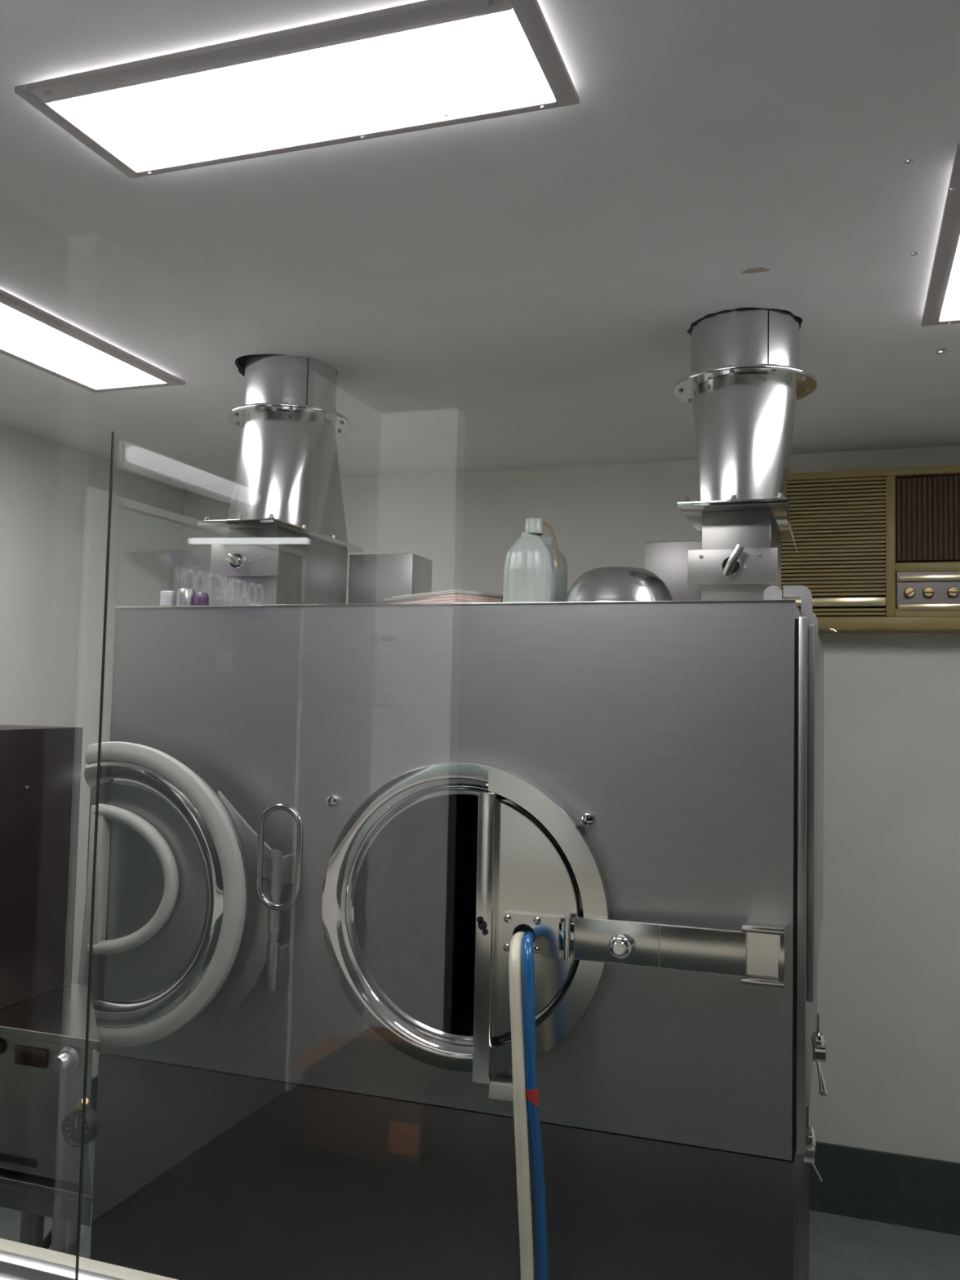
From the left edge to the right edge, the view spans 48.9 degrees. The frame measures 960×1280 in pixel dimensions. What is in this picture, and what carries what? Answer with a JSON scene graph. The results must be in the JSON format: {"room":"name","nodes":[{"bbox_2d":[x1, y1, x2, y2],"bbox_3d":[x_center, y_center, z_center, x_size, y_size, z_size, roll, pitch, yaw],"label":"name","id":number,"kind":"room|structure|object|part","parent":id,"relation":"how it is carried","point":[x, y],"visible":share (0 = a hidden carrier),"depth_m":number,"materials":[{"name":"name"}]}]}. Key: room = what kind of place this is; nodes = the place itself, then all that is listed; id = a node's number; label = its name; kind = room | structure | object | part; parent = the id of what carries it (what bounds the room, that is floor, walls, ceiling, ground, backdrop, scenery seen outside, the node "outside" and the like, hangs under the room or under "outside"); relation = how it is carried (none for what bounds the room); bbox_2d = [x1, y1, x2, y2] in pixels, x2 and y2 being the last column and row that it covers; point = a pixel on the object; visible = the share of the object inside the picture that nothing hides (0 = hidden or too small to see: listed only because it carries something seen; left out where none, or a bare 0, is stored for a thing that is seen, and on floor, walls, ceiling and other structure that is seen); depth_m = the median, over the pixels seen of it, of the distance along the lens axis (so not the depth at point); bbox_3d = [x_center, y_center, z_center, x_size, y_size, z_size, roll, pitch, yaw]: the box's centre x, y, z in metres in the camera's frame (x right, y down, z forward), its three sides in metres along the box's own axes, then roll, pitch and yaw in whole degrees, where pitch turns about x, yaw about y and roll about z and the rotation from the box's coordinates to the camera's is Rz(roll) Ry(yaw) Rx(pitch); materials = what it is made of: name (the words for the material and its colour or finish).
{"room":"laboratory","nodes":[
{"label":"laboratory","id":0,"kind":"room"},
{"bbox_2d":[0,424,184,1078],"bbox_3d":[-1.647,0.323,2.744,0.100,2.600,2.910,0,-4,19],"label":"wall","id":1,"kind":"structure","parent":0,"point":[54,497],"depth_m":3.48,"materials":[{"name":"paint"}]},
{"bbox_2d":[90,1075,97,1112],"bbox_3d":[-1.613,1.523,2.679,0.012,0.199,2.638,0,-4,19],"label":"trim","id":2,"kind":"structure","parent":1,"relation":"attached to","point":[95,1080],"depth_m":3.57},
{"bbox_2d":[0,0,959,486],"bbox_3d":[0.169,-0.680,2.175,3.700,0.019,2.730,0,-4,19],"label":"ceiling","id":3,"kind":"structure","parent":0,"point":[526,290],"depth_m":1.85,"materials":[{"name":"paint"}]},
{"bbox_2d":[0,288,185,392],"bbox_3d":[-0.995,-0.676,2.387,0.282,0.018,0.715,0,-4,19],"label":"recessed light","id":4,"kind":"object","parent":3,"relation":"in","point":[30,335],"visible":1,"depth_m":2.47,"materials":[{"name":"white plastic"}]},
{"bbox_2d":[14,0,579,178],"bbox_3d":[-0.240,-0.717,1.387,0.703,0.018,0.240,0,-4,19],"label":"recessed light","id":5,"kind":"object","parent":3,"relation":"in","point":[399,69],"visible":1,"depth_m":1.37,"materials":[{"name":"white plastic"}]},
{"bbox_2d":[904,159,913,163],"bbox_3d":[0.289,-0.323,0.713,0.006,0.003,0.002,0,-4,19],"label":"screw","id":6,"kind":"object","parent":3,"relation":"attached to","point":[908,161],"visible":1,"depth_m":0.71,"materials":[{"name":"white metal"}]},
{"bbox_2d":[921,143,959,326],"bbox_3d":[0.915,-0.669,1.772,0.277,0.018,0.724,0,-4,19],"label":"recessed light","id":7,"kind":"object","parent":3,"relation":"in","point":[942,304],"visible":1,"depth_m":1.87,"materials":[{"name":"white"}]},
{"bbox_2d":[939,237,959,318],"bbox_3d":[0.927,-0.671,1.797,0.228,0.007,0.638,0,-4,19],"label":"diffuser","id":8,"kind":"object","parent":7,"relation":"attached to","point":[949,273],"depth_m":1.94,"materials":[{"name":"white plastic"}]},
{"bbox_2d":[936,347,948,354],"bbox_3d":[0.305,-0.191,0.699,0.008,0.004,0.002,0,-4,19],"label":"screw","id":9,"kind":"object","parent":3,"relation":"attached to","point":[942,350],"visible":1,"depth_m":0.70,"materials":[{"name":"white metal"}]},
{"bbox_2d":[0,1137,959,1279],"bbox_3d":[0.117,1.644,2.040,3.700,0.040,2.730,0,-4,19],"label":"floor","id":10,"kind":"structure","parent":0,"point":[841,1247],"depth_m":2.94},
{"bbox_2d":[0,724,100,1255],"bbox_3d":[-1.061,0.881,2.028,0.977,1.430,0.292,0,-4,19],"label":"control console","id":11,"kind":"object","parent":10,"relation":"on","point":[43,1015],"visible":0.87,"depth_m":1.93,"materials":[{"name":"metal"}]},
{"bbox_3d":[-0.880,1.293,2.061,0.032,0.618,0.032,0,-4,19],"label":"leg","id":12,"kind":"part","parent":11,"relation":"part of","materials":[{"name":"metal"}]},
{"bbox_2d":[0,1159,93,1204],"bbox_3d":[-1.059,0.935,2.035,0.977,0.013,0.270,0,-4,19],"label":"shelf","id":13,"kind":"object","parent":11,"relation":"attached to","point":[17,1181],"depth_m":1.79,"materials":[{"name":"metal"}]},
{"bbox_2d":[0,983,99,1049],"bbox_3d":[-1.053,0.684,2.050,0.977,0.015,0.270,0,-4,19],"label":"countertop","id":14,"kind":"structure","parent":11,"relation":"on","point":[58,1015],"depth_m":1.88,"materials":[{"name":"metal"}]},
{"bbox_3d":[-0.712,1.281,1.782,0.032,0.618,0.032,0,-4,19],"label":"leg","id":15,"kind":"part","parent":11,"relation":"part of","materials":[{"name":"metal"}]},
{"bbox_3d":[-0.699,0.709,1.778,0.044,0.044,0.034,0,-4,19],"label":"control knob","id":16,"kind":"part","parent":11,"relation":"part of","materials":[{"name":"metal"}]},
{"bbox_2d":[77,585,839,1279],"bbox_3d":[0.019,0.778,2.493,1.560,1.738,1.086,0,-4,19],"label":"chamber","id":17,"kind":"object","parent":10,"relation":"on","point":[326,833],"depth_m":2.11,"materials":[{"name":"metal"}]},
{"bbox_3d":[-0.659,0.535,2.218,0.378,0.610,0.035,0,-4,19],"label":"open half door","id":18,"kind":"part","parent":17,"relation":"part of","materials":[{"name":"metal"}]},
{"bbox_2d":[160,591,177,605],"bbox_3d":[-0.729,-0.092,2.482,0.035,0.044,0.032,0,-4,19],"label":"jar","id":19,"kind":"object","parent":17,"relation":"on","point":[166,597],"visible":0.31,"depth_m":2.47,"materials":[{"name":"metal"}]},
{"bbox_2d":[176,588,195,605],"bbox_3d":[-0.686,-0.095,2.467,0.044,0.050,0.044,0,-4,19],"label":"cup","id":20,"kind":"object","parent":17,"relation":"on","point":[184,597],"visible":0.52,"depth_m":2.45,"materials":[{"name":"metal"}]},
{"bbox_3d":[-0.644,-0.090,2.453,0.030,0.040,0.030,0,-4,19],"label":"bottle cap","id":21,"kind":"part","parent":17,"relation":"part of","materials":[{"name":"purple plastic"}]},
{"bbox_3d":[-0.484,0.554,2.182,0.146,0.475,0.008,0,-4,19],"label":"hinge plate","id":22,"kind":"part","parent":17,"relation":"part of","materials":[{"name":"metal"}]},
{"bbox_3d":[-0.445,0.486,2.159,0.011,0.012,0.021,0,-4,19],"label":"loop post","id":23,"kind":"part","parent":17,"relation":"part of","materials":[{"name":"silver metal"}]},
{"bbox_3d":[-0.444,0.446,2.161,0.011,0.012,0.021,0,-4,19],"label":"loop post","id":24,"kind":"part","parent":17,"relation":"part of","materials":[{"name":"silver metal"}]},
{"bbox_3d":[-0.405,0.439,2.138,0.104,0.216,0.014,0,-4,19],"label":"loop handle","id":25,"kind":"part","parent":17,"relation":"part of","materials":[{"name":"silver metal"}]},
{"bbox_2d":[197,354,431,604],"bbox_3d":[-0.398,-0.457,2.623,0.392,0.802,0.565,0,-4,19],"label":"air duct","id":26,"kind":"object","parent":17,"relation":"on","point":[285,526],"visible":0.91,"depth_m":2.48,"materials":[{"name":"metal"}]},
{"bbox_3d":[-0.558,-0.182,2.385,0.033,0.026,0.004,0,-4,19],"label":"damper lever","id":27,"kind":"part","parent":26,"relation":"part of","materials":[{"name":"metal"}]},
{"bbox_3d":[-0.534,-0.182,2.402,0.175,0.074,0.008,0,-4,19],"label":"damper plate","id":28,"kind":"part","parent":26,"relation":"part of","materials":[{"name":"metal"}]},
{"bbox_2d":[427,600,468,603],"bbox_3d":[-0.065,-0.068,2.343,0.200,0.009,0.259,4,-4,-41],"label":"newspaper","id":29,"kind":"object","parent":17,"relation":"on","point":[446,602],"visible":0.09,"depth_m":2.20,"materials":[{"name":"white paper"}]},
{"bbox_2d":[396,597,493,603],"bbox_3d":[-0.067,-0.076,2.342,0.190,0.006,0.254,4,-5,-43],"label":"newspaper","id":30,"kind":"object","parent":29,"relation":"on","point":[455,598],"visible":0.23,"depth_m":2.23,"materials":[{"name":"white paper"}]},
{"bbox_2d":[389,594,502,603],"bbox_3d":[-0.049,-0.082,2.350,0.205,0.008,0.244,4,-4,-39],"label":"newspaper","id":31,"kind":"object","parent":30,"relation":"on","point":[452,596],"visible":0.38,"depth_m":2.25,"materials":[{"name":"white paper"}]},
{"bbox_2d":[383,591,502,600],"bbox_3d":[-0.064,-0.089,2.350,0.190,0.005,0.249,4,-5,-44],"label":"newspaper","id":32,"kind":"object","parent":31,"relation":"on","point":[456,593],"visible":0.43,"depth_m":2.27,"materials":[{"name":"white paper"}]},
{"bbox_2d":[391,589,502,597],"bbox_3d":[-0.050,-0.094,2.355,0.195,0.006,0.239,4,-4,-40],"label":"newspaper","id":33,"kind":"object","parent":32,"relation":"on","point":[455,590],"visible":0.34,"depth_m":2.25,"materials":[{"name":"white paper"}]},
{"bbox_3d":[-0.001,1.272,2.542,1.489,0.637,0.944,0,-4,19],"label":"panel","id":34,"kind":"part","parent":17,"relation":"part of","materials":[{"name":"metal"}]},
{"bbox_3d":[0.025,-0.044,2.615,1.488,0.004,0.953,0,-4,19],"label":"plate","id":35,"kind":"part","parent":17,"relation":"part of","materials":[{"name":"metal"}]},
{"bbox_2d":[508,931,533,1279],"bbox_3d":[0.066,1.078,1.829,0.066,1.070,0.313,1,-3,7],"label":"hose","id":36,"kind":"object","parent":17,"relation":"hanging from","point":[523,1188],"visible":0.95,"depth_m":1.86,"materials":[{"name":"white rubber"}]},
{"bbox_2d":[502,517,559,602],"bbox_3d":[0.104,-0.161,2.232,0.103,0.189,0.101,3,-4,-22],"label":"plastic jug","id":37,"kind":"object","parent":17,"relation":"on","point":[529,571],"visible":0.86,"depth_m":2.19,"materials":[{"name":"grey plastic"}]},
{"bbox_2d":[521,931,549,1279],"bbox_3d":[0.096,1.077,1.842,0.068,1.074,0.276,1,-3,2],"label":"hose","id":38,"kind":"object","parent":17,"relation":"hanging from","point":[531,1088],"visible":1,"depth_m":1.88,"materials":[{"name":"blue"}]},
{"bbox_3d":[0.100,0.537,2.018,0.178,0.458,0.008,0,-4,19],"label":"half plate","id":39,"kind":"part","parent":17,"relation":"part of","materials":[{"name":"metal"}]},
{"bbox_3d":[0.124,0.536,1.993,0.240,0.584,0.006,0,-4,19],"label":"flange plate","id":40,"kind":"part","parent":17,"relation":"part of","materials":[{"name":"metal"}]},
{"bbox_2d":[540,537,567,601],"bbox_3d":[0.147,-0.142,2.337,0.092,0.165,0.092,0,-4,19],"label":"spray bottle","id":41,"kind":"object","parent":17,"relation":"on","point":[561,573],"visible":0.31,"depth_m":2.31,"materials":[{"name":"grey plastic"}]},
{"bbox_2d":[564,566,673,601],"bbox_3d":[0.285,-0.106,2.171,0.239,0.080,0.239,0,-4,19],"label":"mixing bowl","id":42,"kind":"object","parent":17,"relation":"on","point":[611,584],"visible":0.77,"depth_m":2.09,"materials":[{"name":"metal"}]},
{"bbox_3d":[0.254,0.556,1.913,0.044,0.044,0.029,0,-4,19],"label":"arm knob","id":43,"kind":"part","parent":17,"relation":"part of","materials":[{"name":"silver metal"}]},
{"bbox_3d":[0.322,0.553,1.911,0.310,0.078,0.014,0,-4,19],"label":"swing arm","id":44,"kind":"part","parent":17,"relation":"part of","materials":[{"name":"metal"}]},
{"bbox_2d":[644,306,817,600],"bbox_3d":[0.518,-0.457,2.265,0.392,0.802,0.485,0,-4,19],"label":"air duct","id":45,"kind":"object","parent":17,"relation":"on","point":[744,384],"visible":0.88,"depth_m":2.11,"materials":[{"name":"metal"}]},
{"bbox_3d":[0.488,-0.142,2.047,0.170,0.069,0.008,0,-4,19],"label":"damper plate","id":46,"kind":"part","parent":45,"relation":"part of","materials":[{"name":"metal"}]},
{"bbox_3d":[0.484,-0.153,2.024,0.042,0.063,0.004,0,-4,19],"label":"damper lever","id":47,"kind":"part","parent":45,"relation":"part of","materials":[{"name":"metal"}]},
{"bbox_3d":[0.015,0.454,2.589,1.485,0.992,0.947,0,-4,19],"label":"casing","id":48,"kind":"part","parent":17,"relation":"part of","materials":[{"name":"metal"}]},
{"bbox_3d":[0.728,0.463,2.334,0.016,0.956,0.924,0,-4,19],"label":"door","id":49,"kind":"part","parent":17,"relation":"part of","materials":[{"name":"metal"}]},
{"bbox_3d":[0.593,0.861,1.912,0.010,0.040,0.010,0,-4,19],"label":"toggle stem","id":50,"kind":"part","parent":17,"relation":"part of","materials":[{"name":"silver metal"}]},
{"bbox_3d":[0.604,0.953,1.901,0.022,0.037,0.004,0,-4,19],"label":"toggle rod","id":51,"kind":"part","parent":17,"relation":"part of","materials":[{"name":"silver metal"}]},
{"bbox_3d":[0.620,0.791,1.915,0.016,0.064,0.025,2,-4,-20],"label":"lever","id":52,"kind":"part","parent":17,"relation":"part of","materials":[{"name":"silver metal"}]},
{"bbox_2d":[236,316,800,369],"bbox_3d":[0.192,-0.988,2.240,3.700,0.040,2.830,0,-4,19],"label":"ceiling","id":53,"kind":"structure","parent":0,"point":[241,360],"depth_m":3.47,"materials":[{"name":"black"}]},
{"bbox_2d":[180,445,959,1163],"bbox_3d":[0.606,0.415,3.452,3.700,2.600,0.100,0,-4,19],"label":"wall","id":54,"kind":"structure","parent":0,"point":[888,982],"depth_m":3.20,"materials":[{"name":"paint"}]},
{"bbox_2d":[781,465,959,632],"bbox_3d":[1.206,-0.264,3.157,0.635,0.477,0.151,0,-4,19],"label":"air conditioner","id":55,"kind":"object","parent":54,"relation":"attached to","point":[878,550],"visible":0.83,"depth_m":3.12,"materials":[{"name":"beige plastic"}]},
{"bbox_2d":[781,476,885,615],"bbox_3d":[1.056,-0.277,3.168,0.299,0.408,0.022,0,-4,19],"label":"grille","id":56,"kind":"object","parent":55,"relation":"attached to","point":[840,557],"depth_m":3.16,"materials":[{"name":"gold metal"}]},
{"bbox_3d":[1.249,-0.139,3.071,0.032,0.032,0.018,0,-4,19],"label":"control knob","id":57,"kind":"part","parent":55,"relation":"part of","materials":[{"name":"gold metal"}]},
{"bbox_3d":[1.296,-0.139,3.054,0.032,0.032,0.018,0,-4,19],"label":"control knob","id":58,"kind":"part","parent":55,"relation":"part of","materials":[{"name":"gold metal"}]},
{"bbox_3d":[1.350,-0.143,3.058,0.268,0.108,0.022,0,-4,19],"label":"control plate","id":59,"kind":"part","parent":55,"relation":"part of","materials":[{"name":"grey metal"}]},
{"bbox_3d":[1.343,-0.096,3.040,0.260,0.018,0.010,0,-4,19],"label":"control trim","id":60,"kind":"part","parent":55,"relation":"part of","materials":[{"name":"gold metal"}]},
{"bbox_3d":[1.345,-0.179,3.045,0.260,0.018,0.010,0,-4,19],"label":"control trim","id":61,"kind":"part","parent":55,"relation":"part of","materials":[{"name":"gold metal"}]},
{"bbox_3d":[1.358,-0.139,3.033,0.032,0.032,0.018,0,-4,19],"label":"control knob","id":62,"kind":"part","parent":55,"relation":"part of","materials":[{"name":"gold metal"}]},
{"bbox_2d":[808,1142,959,1235],"bbox_3d":[0.560,1.609,3.329,3.700,0.199,0.012,0,-4,19],"label":"trim","id":63,"kind":"structure","parent":54,"relation":"attached to","point":[869,1184],"depth_m":3.10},
{"bbox_3d":[-0.302,1.050,0.819,3.700,0.985,0.080,0,-4,19],"label":"wall","id":64,"kind":"structure","parent":0,"visible":0},
{"bbox_2d":[0,431,124,1279],"bbox_3d":[-0.284,0.189,0.866,3.700,0.740,0.073,0,-4,19],"label":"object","id":65,"kind":"structure","parent":64,"relation":"in","point":[113,432],"depth_m":0.89,"materials":[{"name":"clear glass"}]},
{"bbox_3d":[-0.273,-0.097,0.895,3.700,1.295,0.006,0,-4,19],"label":"window","id":66,"kind":"structure","parent":65,"relation":"attached to","visible":0},
{"bbox_2d":[947,186,955,191],"bbox_3d":[0.314,-0.300,0.703,0.005,0.002,0.002,0,-4,19],"label":"water droplet","id":67,"kind":"object","parent":66,"relation":"attached to","point":[952,188],"visible":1,"depth_m":0.70,"materials":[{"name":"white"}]},
{"bbox_2d":[0,1238,177,1279],"bbox_3d":[-0.276,0.553,0.893,3.700,0.018,0.028,0,-4,19],"label":"trim","id":68,"kind":"structure","parent":64,"relation":"attached to","point":[102,1268],"depth_m":0.92,"materials":[{"name":"beige paint"}]}
]}

